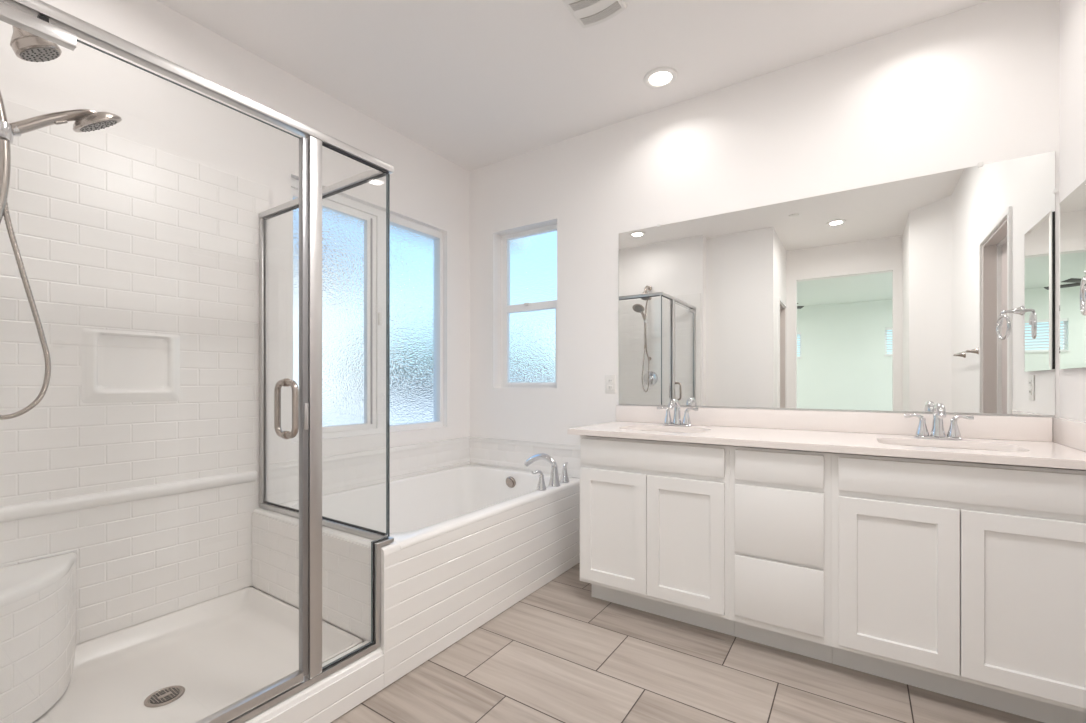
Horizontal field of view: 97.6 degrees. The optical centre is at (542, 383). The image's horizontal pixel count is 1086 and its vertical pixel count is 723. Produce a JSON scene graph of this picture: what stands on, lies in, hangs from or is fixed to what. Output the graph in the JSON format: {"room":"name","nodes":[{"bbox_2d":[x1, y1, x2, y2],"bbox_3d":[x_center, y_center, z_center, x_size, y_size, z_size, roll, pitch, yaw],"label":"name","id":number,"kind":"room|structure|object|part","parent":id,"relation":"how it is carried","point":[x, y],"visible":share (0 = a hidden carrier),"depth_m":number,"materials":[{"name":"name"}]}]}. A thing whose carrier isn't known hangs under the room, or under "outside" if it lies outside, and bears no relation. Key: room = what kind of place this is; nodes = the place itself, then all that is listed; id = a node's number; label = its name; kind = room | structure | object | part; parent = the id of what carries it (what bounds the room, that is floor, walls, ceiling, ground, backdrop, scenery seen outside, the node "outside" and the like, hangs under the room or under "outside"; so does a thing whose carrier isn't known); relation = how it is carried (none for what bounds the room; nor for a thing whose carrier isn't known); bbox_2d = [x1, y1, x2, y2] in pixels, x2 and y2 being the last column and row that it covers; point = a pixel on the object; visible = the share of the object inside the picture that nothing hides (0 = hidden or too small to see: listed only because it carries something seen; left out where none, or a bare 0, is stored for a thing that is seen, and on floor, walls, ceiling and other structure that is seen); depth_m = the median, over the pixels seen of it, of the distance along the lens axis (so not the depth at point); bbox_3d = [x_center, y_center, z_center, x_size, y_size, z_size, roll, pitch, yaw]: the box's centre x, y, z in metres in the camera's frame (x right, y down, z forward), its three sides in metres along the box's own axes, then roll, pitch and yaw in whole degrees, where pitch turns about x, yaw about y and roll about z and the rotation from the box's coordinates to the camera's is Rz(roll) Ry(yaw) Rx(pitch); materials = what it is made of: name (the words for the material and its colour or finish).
{"room":"bathroom","nodes":[
{"label":"bathroom","id":0,"kind":"room"},
{"bbox_2d":[0,0,468,586],"bbox_3d":[-1.341,-0.242,2.585,0.140,2.754,2.890,0,0,34],"label":"wall","id":1,"kind":"structure","parent":0,"point":[427,188],"depth_m":2.41,"materials":[{"name":"paint"}]},
{"bbox_2d":[0,97,268,643],"bbox_3d":[-1.665,-0.001,1.925,0.044,1.967,1.084,0,0,34],"label":"wall panel","id":2,"kind":"object","parent":1,"relation":"attached to","point":[138,458],"visible":0.97,"depth_m":1.92,"materials":[{"name":"white tile"}]},
{"bbox_2d":[291,178,442,441],"bbox_3d":[-1.067,-0.391,3.003,0.085,1.412,1.134,0,0,34],"label":"window","id":3,"kind":"structure","parent":1,"relation":"in","point":[353,232],"depth_m":2.98,"materials":[{"name":"white vinyl"},{"name":"textured obscure glass"}]},
{"bbox_3d":[-1.232,-0.380,2.763,0.008,1.269,0.474,0,0,34],"label":"pane","id":4,"kind":"part","parent":3,"relation":"part of","materials":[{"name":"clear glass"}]},
{"bbox_3d":[-1.222,-0.385,2.776,0.037,1.333,0.558,0,0,34],"label":"sliding sash","id":5,"kind":"part","parent":3,"relation":"part of","materials":[{"name":"glass"}]},
{"bbox_3d":[-0.904,-0.385,3.264,0.008,1.332,0.484,0,0,34],"label":"pane","id":6,"kind":"part","parent":3,"relation":"part of","materials":[{"name":"clear glass"}]},
{"bbox_2d":[269,437,579,503],"bbox_3d":[-0.554,0.510,2.732,1.006,0.207,1.494,0,0,34],"label":"tub surround","id":7,"kind":"object","parent":1,"relation":"attached to","point":[341,472],"visible":0.82,"depth_m":3.12,"materials":[{"name":"white tile"}]},
{"bbox_3d":[-0.972,0.524,3.001,0.013,0.179,1.480,0,0,34],"label":"panel","id":8,"kind":"part","parent":7,"relation":"part of","materials":[{"name":"white tile"}]},
{"bbox_3d":[-0.554,0.421,2.732,1.005,0.028,1.493,0,0,34],"label":"molding","id":9,"kind":"part","parent":7,"relation":"part of","materials":[{"name":"white tile"}]},
{"bbox_3d":[-0.141,0.524,3.346,0.992,0.179,0.013,0,0,34],"label":"panel","id":10,"kind":"part","parent":7,"relation":"part of","materials":[{"name":"white tile"}]},
{"bbox_2d":[156,0,988,170],"bbox_3d":[-0.291,-1.679,1.182,3.440,0.120,4.110,0,0,34],"label":"ceiling","id":11,"kind":"structure","parent":0,"point":[477,84],"depth_m":2.31,"materials":[{"name":"paint"}]},
{"bbox_2d":[562,0,626,27],"bbox_3d":[0.178,-1.607,1.954,0.214,0.024,0.367,0,0,34],"label":"exhaust fan","id":12,"kind":"object","parent":11,"relation":"attached to","point":[588,13],"visible":1,"depth_m":2.04,"materials":[{"name":"plastic"}]},
{"bbox_2d":[569,0,600,10],"bbox_3d":[0.198,-1.596,1.982,0.175,0.004,0.055,0,0,34],"label":"grille","id":13,"kind":"object","parent":12,"relation":"attached to","point":[574,5],"depth_m":2.01,"materials":[{"name":"plastic"}]},
{"bbox_2d":[580,1,620,24],"bbox_3d":[0.251,-1.596,2.062,0.175,0.004,0.055,0,0,34],"label":"grille","id":14,"kind":"object","parent":12,"relation":"attached to","point":[603,12],"depth_m":2.06,"materials":[{"name":"plastic"}]},
{"bbox_2d":[643,67,677,88],"bbox_3d":[0.622,-1.613,2.521,0.176,0.012,0.176,0,0,34],"label":"recessed light","id":15,"kind":"object","parent":11,"relation":"in","point":[660,77],"visible":1,"depth_m":2.51,"materials":[{"name":"white plastic"}]},
{"bbox_2d":[331,563,1043,722],"bbox_3d":[-0.291,1.195,1.182,3.440,0.120,4.110,0,0,34],"label":"floor","id":16,"kind":"structure","parent":0,"point":[561,653],"depth_m":1.82,"materials":[{"name":"beige tile"}]},
{"bbox_2d":[0,553,383,722],"bbox_3d":[-1.286,0.883,1.622,1.006,0.500,1.004,0,0,34],"label":"shower tray","id":17,"kind":"object","parent":16,"relation":"on","point":[189,664],"visible":0.99,"depth_m":1.68,"materials":[{"name":"white ceramic"}]},
{"bbox_3d":[-1.661,0.869,1.535,0.086,0.408,0.536,0,0,-11],"label":"seat","id":18,"kind":"part","parent":17,"relation":"part of","materials":[{"name":"white tile"}]},
{"bbox_3d":[-1.701,0.653,1.527,0.382,0.040,0.382,0,0,34],"label":"seat","id":19,"kind":"part","parent":17,"relation":"part of","materials":[{"name":"white plastic"}]},
{"bbox_2d":[0,0,393,722],"bbox_3d":[-1.250,0.073,1.637,1.014,1.816,1.063,0,0,34],"label":"shower enclosure","id":20,"kind":"object","parent":17,"relation":"on","point":[39,18],"visible":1,"depth_m":1.55,"materials":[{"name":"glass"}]},
{"bbox_3d":[-1.115,-0.781,1.034,0.026,0.028,0.143,0,0,34],"label":"pivot rail","id":21,"kind":"part","parent":20,"relation":"part of","materials":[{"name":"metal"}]},
{"bbox_3d":[-0.967,0.070,1.256,0.010,1.720,0.677,0,0,34],"label":"door","id":22,"kind":"part","parent":20,"relation":"part of","materials":[{"name":"silver metal"}]},
{"bbox_3d":[-0.967,0.944,1.256,0.028,0.030,0.676,0,0,34],"label":"rail","id":23,"kind":"part","parent":20,"relation":"part of","materials":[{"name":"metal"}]},
{"bbox_3d":[-0.836,0.081,1.516,0.055,0.184,0.019,0,0,34],"label":"handle","id":24,"kind":"part","parent":20,"relation":"part of","materials":[{"name":"silver metal"}]},
{"bbox_2d":[281,378,289,386],"bbox_3d":[-0.808,-0.002,1.497,0.015,0.026,0.026,0,0,34],"label":"washer","id":25,"kind":"object","parent":20,"relation":"in","point":[284,381],"depth_m":1.49,"materials":[{"name":"silver metal"}]},
{"bbox_2d":[281,431,289,438],"bbox_3d":[-0.808,0.163,1.497,0.015,0.026,0.026,0,0,34],"label":"washer","id":26,"kind":"object","parent":20,"relation":"in","point":[284,434],"depth_m":1.49,"materials":[{"name":"silver metal"}]},
{"bbox_3d":[-0.780,0.081,1.478,0.055,0.184,0.019,0,0,34],"label":"handle","id":27,"kind":"part","parent":20,"relation":"part of","materials":[{"name":"silver metal"}]},
{"bbox_3d":[-0.876,0.787,1.390,0.031,0.389,1.062,0,0,34],"label":"sill","id":28,"kind":"part","parent":20,"relation":"part of","materials":[{"name":"tile"}]},
{"bbox_3d":[-0.758,0.078,1.572,0.032,1.769,0.044,0,0,34],"label":"post","id":29,"kind":"part","parent":20,"relation":"part of","materials":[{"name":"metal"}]},
{"bbox_3d":[-0.995,0.597,2.086,0.940,0.024,0.028,0,0,34],"label":"sill","id":30,"kind":"part","parent":20,"relation":"part of","materials":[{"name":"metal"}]},
{"bbox_3d":[-0.981,-0.111,2.077,0.918,1.380,0.008,0,0,34],"label":"panel","id":31,"kind":"part","parent":20,"relation":"part of","materials":[{"name":"clear glass"}]},
{"bbox_3d":[-0.669,0.078,1.707,0.010,1.758,0.280,0,0,34],"label":"fixed panel","id":32,"kind":"part","parent":20,"relation":"part of","materials":[{"name":"clear glass"}]},
{"bbox_2d":[252,507,373,641],"bbox_3d":[-1.003,0.872,2.080,0.936,0.521,0.071,0,0,34],"label":"divider","id":33,"kind":"object","parent":16,"relation":"on","point":[346,557],"visible":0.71,"depth_m":1.97,"materials":[{"name":"white tile"}]},
{"bbox_2d":[278,464,579,687],"bbox_3d":[-0.575,0.873,2.697,1.008,0.516,1.573,0,0,34],"label":"bathtub","id":34,"kind":"object","parent":16,"relation":"on","point":[471,542],"visible":0.73,"depth_m":2.38,"materials":[{"name":"white ceramic"}]},
{"bbox_2d":[278,464,579,548],"bbox_3d":[-0.554,0.812,2.729,1.008,0.395,1.498,0,0,34],"label":"basin","id":35,"kind":"object","parent":34,"relation":"in","point":[469,506],"depth_m":2.82,"materials":[{"name":"white ceramic"}]},
{"bbox_2d":[524,453,568,490],"bbox_3d":[0.044,0.521,2.866,0.285,0.187,0.290,0,0,-10],"label":"faucet","id":36,"kind":"object","parent":34,"relation":"on","point":[554,481],"visible":1,"depth_m":2.85,"materials":[{"name":"silver metal"}]},
{"bbox_3d":[-0.031,0.518,2.729,0.077,0.042,0.022,0,0,-41],"label":"lever","id":37,"kind":"part","parent":36,"relation":"part of","materials":[{"name":"silver metal"}]},
{"bbox_3d":[-0.017,0.473,2.914,0.235,0.092,0.040,0,0,34],"label":"spout","id":38,"kind":"part","parent":36,"relation":"part of","materials":[{"name":"silver metal"}]},
{"bbox_3d":[-0.010,0.571,2.747,0.058,0.086,0.058,0,0,34],"label":"handle","id":39,"kind":"part","parent":36,"relation":"part of","materials":[{"name":"silver metal"}]},
{"bbox_3d":[0.069,0.553,2.857,0.070,0.124,0.070,0,0,34],"label":"spout","id":40,"kind":"part","parent":36,"relation":"part of","materials":[{"name":"silver metal"}]},
{"bbox_3d":[0.135,0.571,2.966,0.058,0.086,0.058,0,0,34],"label":"handle","id":41,"kind":"part","parent":36,"relation":"part of","materials":[{"name":"silver metal"}]},
{"bbox_2d":[580,435,734,635],"bbox_3d":[0.647,0.704,2.484,0.741,0.861,0.575,0,0,34],"label":"vanity cabinet","id":42,"kind":"object","parent":16,"relation":"on","point":[655,515],"visible":0.93,"depth_m":2.22,"materials":[{"name":"white wood"}]},
{"bbox_3d":[0.344,0.718,2.351,0.352,0.569,0.018,0,0,34],"label":"door","id":43,"kind":"part","parent":42,"relation":"part of","materials":[{"name":"white wood"}]},
{"bbox_3d":[0.491,0.345,2.253,0.705,0.125,0.018,0,0,34],"label":"false drawer","id":44,"kind":"part","parent":42,"relation":"part of","materials":[{"name":"white wood"}]},
{"bbox_3d":[0.640,0.718,2.155,0.350,0.569,0.018,0,0,34],"label":"door","id":45,"kind":"part","parent":42,"relation":"part of","materials":[{"name":"white wood"}]},
{"bbox_2d":[730,446,831,662],"bbox_3d":[1.112,0.704,2.176,0.374,0.861,0.575,0,0,34],"label":"base cabinet","id":46,"kind":"object","parent":16,"relation":"on","point":[780,499],"visible":0.96,"depth_m":1.94,"materials":[{"name":"white wood"}]},
{"bbox_3d":[0.958,0.860,1.944,0.327,0.256,0.018,0,0,34],"label":"drawer","id":47,"kind":"part","parent":46,"relation":"part of","materials":[{"name":"white wood"}]},
{"bbox_3d":[0.958,0.574,1.944,0.327,0.286,0.018,0,0,34],"label":"drawer","id":48,"kind":"part","parent":46,"relation":"part of","materials":[{"name":"white wood"}]},
{"bbox_3d":[0.958,0.345,1.944,0.327,0.125,0.018,0,0,34],"label":"drawer","id":49,"kind":"part","parent":46,"relation":"part of","materials":[{"name":"white wood"}]},
{"bbox_2d":[831,452,1085,722],"bbox_3d":[1.582,0.704,1.865,0.753,0.861,0.575,0,0,34],"label":"vanity cabinet","id":50,"kind":"object","parent":16,"relation":"on","point":[966,581],"visible":0.91,"depth_m":1.63,"materials":[{"name":"white wood"}]},
{"bbox_2d":[567,421,1085,469],"bbox_3d":[1.091,0.249,2.174,1.916,0.028,0.604,0,0,34],"label":"countertop","id":51,"kind":"structure","parent":50,"relation":"on","point":[1010,452],"depth_m":1.92,"materials":[{"name":"stone"}]},
{"bbox_2d":[625,430,701,443],"bbox_3d":[0.626,0.324,2.458,0.474,0.121,0.334,0,0,34],"label":"sink","id":52,"kind":"object","parent":51,"relation":"in","point":[644,430],"visible":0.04,"depth_m":2.42,"materials":[{"name":"ceramic"}]},
{"bbox_2d":[657,398,698,425],"bbox_3d":[0.715,0.158,2.590,0.230,0.153,0.153,0,0,34],"label":"vanity faucet","id":53,"kind":"object","parent":51,"relation":"on","point":[677,421],"visible":1,"depth_m":2.61,"materials":[{"name":"silver metal"}]},
{"bbox_3d":[0.700,0.186,2.661,0.047,0.076,0.047,0,0,34],"label":"handle","id":54,"kind":"part","parent":53,"relation":"part of","materials":[{"name":"silver metal"}]},
{"bbox_3d":[0.712,0.112,2.585,0.029,0.060,0.141,0,0,34],"label":"spout","id":55,"kind":"part","parent":53,"relation":"part of","materials":[{"name":"silver metal"}]},
{"bbox_3d":[0.743,0.176,2.632,0.051,0.097,0.051,0,0,34],"label":"spout","id":56,"kind":"part","parent":53,"relation":"part of","materials":[{"name":"silver metal"}]},
{"bbox_3d":[0.743,0.229,2.632,0.160,0.011,0.052,0,0,34],"label":"plate","id":57,"kind":"part","parent":53,"relation":"part of","materials":[{"name":"silver metal"}]},
{"bbox_3d":[0.786,0.186,2.604,0.047,0.076,0.047,0,0,34],"label":"handle","id":58,"kind":"part","parent":53,"relation":"part of","materials":[{"name":"silver metal"}]},
{"bbox_3d":[0.810,0.145,2.588,0.070,0.026,0.018,0,0,34],"label":"lever","id":59,"kind":"part","parent":53,"relation":"part of","materials":[{"name":"silver metal"}]},
{"bbox_2d":[904,403,973,439],"bbox_3d":[1.645,0.158,1.974,0.230,0.153,0.153,0,0,34],"label":"vanity faucet","id":60,"kind":"object","parent":51,"relation":"on","point":[937,431],"visible":1,"depth_m":2.00,"materials":[{"name":"silver metal"}]},
{"bbox_3d":[1.607,0.145,2.060,0.070,0.026,0.018,0,0,34],"label":"lever","id":61,"kind":"part","parent":60,"relation":"part of","materials":[{"name":"silver metal"}]},
{"bbox_3d":[1.631,0.186,2.045,0.047,0.076,0.047,0,0,34],"label":"handle","id":62,"kind":"part","parent":60,"relation":"part of","materials":[{"name":"silver metal"}]},
{"bbox_3d":[1.673,0.176,2.016,0.051,0.097,0.051,0,0,34],"label":"spout","id":63,"kind":"part","parent":60,"relation":"part of","materials":[{"name":"silver metal"}]},
{"bbox_3d":[1.673,0.229,2.016,0.160,0.011,0.052,0,0,34],"label":"plate","id":64,"kind":"part","parent":60,"relation":"part of","materials":[{"name":"silver metal"}]},
{"bbox_3d":[1.642,0.112,1.969,0.029,0.060,0.141,0,0,34],"label":"spout","id":65,"kind":"part","parent":60,"relation":"part of","materials":[{"name":"silver metal"}]},
{"bbox_3d":[1.716,0.186,1.988,0.047,0.076,0.047,0,0,34],"label":"handle","id":66,"kind":"part","parent":60,"relation":"part of","materials":[{"name":"silver metal"}]},
{"bbox_3d":[1.740,0.145,1.972,0.070,0.026,0.018,0,0,34],"label":"lever","id":67,"kind":"part","parent":60,"relation":"part of","materials":[{"name":"silver metal"}]},
{"bbox_2d":[885,444,1021,465],"bbox_3d":[1.558,0.324,1.841,0.474,0.121,0.334,0,0,34],"label":"sink","id":68,"kind":"object","parent":51,"relation":"in","point":[892,444],"visible":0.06,"depth_m":1.86,"materials":[{"name":"ceramic"}]},
{"bbox_2d":[1052,417,1085,451],"bbox_3d":[1.884,0.185,1.654,0.022,0.098,0.598,0,0,34],"label":"side splash","id":69,"kind":"object","parent":51,"relation":"on","point":[1067,432],"visible":1,"depth_m":1.74,"materials":[{"name":"stone"}]},
{"bbox_3d":[1.282,0.718,1.730,0.352,0.569,0.018,0,0,34],"label":"door","id":70,"kind":"part","parent":50,"relation":"part of","materials":[{"name":"white wood"}]},
{"bbox_3d":[1.431,0.345,1.631,0.709,0.125,0.018,0,0,34],"label":"false drawer","id":71,"kind":"part","parent":50,"relation":"part of","materials":[{"name":"white wood"}]},
{"bbox_3d":[1.579,0.718,1.533,0.354,0.569,0.018,0,0,34],"label":"door","id":72,"kind":"part","parent":50,"relation":"part of","materials":[{"name":"white wood"}]},
{"bbox_2d":[469,0,1058,445],"bbox_3d":[0.846,-0.242,2.786,3.285,2.754,0.140,0,0,34],"label":"wall","id":73,"kind":"structure","parent":0,"point":[967,87],"depth_m":2.58,"materials":[{"name":"paint"}]},
{"bbox_2d":[501,224,556,387],"bbox_3d":[-0.080,-0.537,3.439,0.555,1.144,0.070,0,0,34],"label":"window","id":74,"kind":"structure","parent":73,"relation":"in","point":[529,257],"depth_m":3.45,"materials":[{"name":"white vinyl"},{"name":"textured obscure glass"}]},
{"bbox_3d":[-0.081,-0.280,3.438,0.484,0.594,0.033,0,0,34],"label":"sash","id":75,"kind":"part","parent":74,"relation":"part of","materials":[{"name":"glass"}]},
{"bbox_3d":[-0.082,-0.266,3.436,0.435,0.532,0.008,0,0,34],"label":"pane","id":76,"kind":"part","parent":74,"relation":"part of","materials":[{"name":"clear glass"}]},
{"bbox_3d":[-0.073,-0.828,3.450,0.455,0.506,0.008,0,0,34],"label":"pane","id":77,"kind":"part","parent":74,"relation":"part of","materials":[{"name":"clear glass"}]},
{"bbox_2d":[605,375,615,392],"bbox_3d":[0.422,0.005,2.977,0.071,0.117,0.008,0,0,34],"label":"wall outlet","id":78,"kind":"object","parent":73,"relation":"attached to","point":[610,380],"visible":1,"depth_m":2.97,"materials":[{"name":"white plastic"}]},
{"bbox_2d":[616,405,1052,441],"bbox_3d":[1.244,0.185,2.425,1.895,0.098,0.019,0,0,34],"label":"backsplash","id":79,"kind":"structure","parent":73,"relation":"attached to","point":[1022,428],"depth_m":2.27,"materials":[{"name":"stone"}]},
{"bbox_2d":[619,151,1056,416],"bbox_3d":[1.259,-0.402,2.420,1.896,1.074,0.012,0,0,34],"label":"wall mirror","id":80,"kind":"object","parent":73,"relation":"attached to","point":[911,295],"visible":1,"depth_m":2.26,"materials":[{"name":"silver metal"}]},
{"bbox_2d":[1059,0,1085,421],"bbox_3d":[1.382,-0.242,0.764,0.120,2.754,2.640,0,0,34],"label":"wall","id":81,"kind":"structure","parent":0,"point":[1072,13],"depth_m":1.79,"materials":[{"name":"paint"}]},
{"bbox_2d":[1059,180,1085,368],"bbox_3d":[1.920,-0.379,1.700,0.015,0.648,0.375,0,0,34],"label":"medicine cabinet","id":82,"kind":"object","parent":81,"relation":"attached to","point":[1072,210],"visible":0.96,"depth_m":1.75,"materials":[{"name":"silver mirror"}]},
{"bbox_2d":[1080,270,1085,315],"bbox_3d":[1.739,-0.296,1.491,0.087,0.164,0.126,0,0,34],"label":"towel ring","id":83,"kind":"object","parent":81,"relation":"attached to","point":[1083,280],"visible":1,"depth_m":1.53,"materials":[{"name":"silver metal"}]},
{"bbox_3d":[-1.597,-0.242,1.111,1.060,2.754,0.150,0,0,34],"label":"wall","id":84,"kind":"structure","parent":0,"visible":0},
{"bbox_2d":[10,25,61,61],"bbox_3d":[-1.516,-1.032,1.324,0.106,0.190,0.252,0,0,34],"label":"shower","id":85,"kind":"object","parent":84,"relation":"attached to","point":[26,46],"visible":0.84,"depth_m":1.36,"materials":[{"name":"silver metal"}]},
{"bbox_3d":[-1.550,-0.001,1.183,1.011,1.966,0.018,0,0,34],"label":"wall panel","id":86,"kind":"object","parent":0,"visible":0},
{"bbox_2d":[0,92,20,223],"bbox_3d":[-1.555,-0.635,1.302,0.048,0.744,0.173,0,0,34],"label":"slide bar","id":87,"kind":"object","parent":86,"relation":"attached to","point":[7,135],"visible":1,"depth_m":1.34,"materials":[{"name":"silver metal"}]},
{"bbox_2d":[0,109,121,419],"bbox_3d":[-1.487,-0.382,1.404,0.134,0.970,0.373,0,0,34],"label":"shower","id":88,"kind":"object","parent":87,"relation":"attached to","point":[86,120],"visible":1,"depth_m":1.41,"materials":[{"name":"silver metal"}]},
{"bbox_3d":[-1.466,-0.781,1.436,0.075,0.150,0.220,0,0,34],"label":"handle","id":89,"kind":"part","parent":88,"relation":"part of","materials":[{"name":"silver metal"}]}
]}

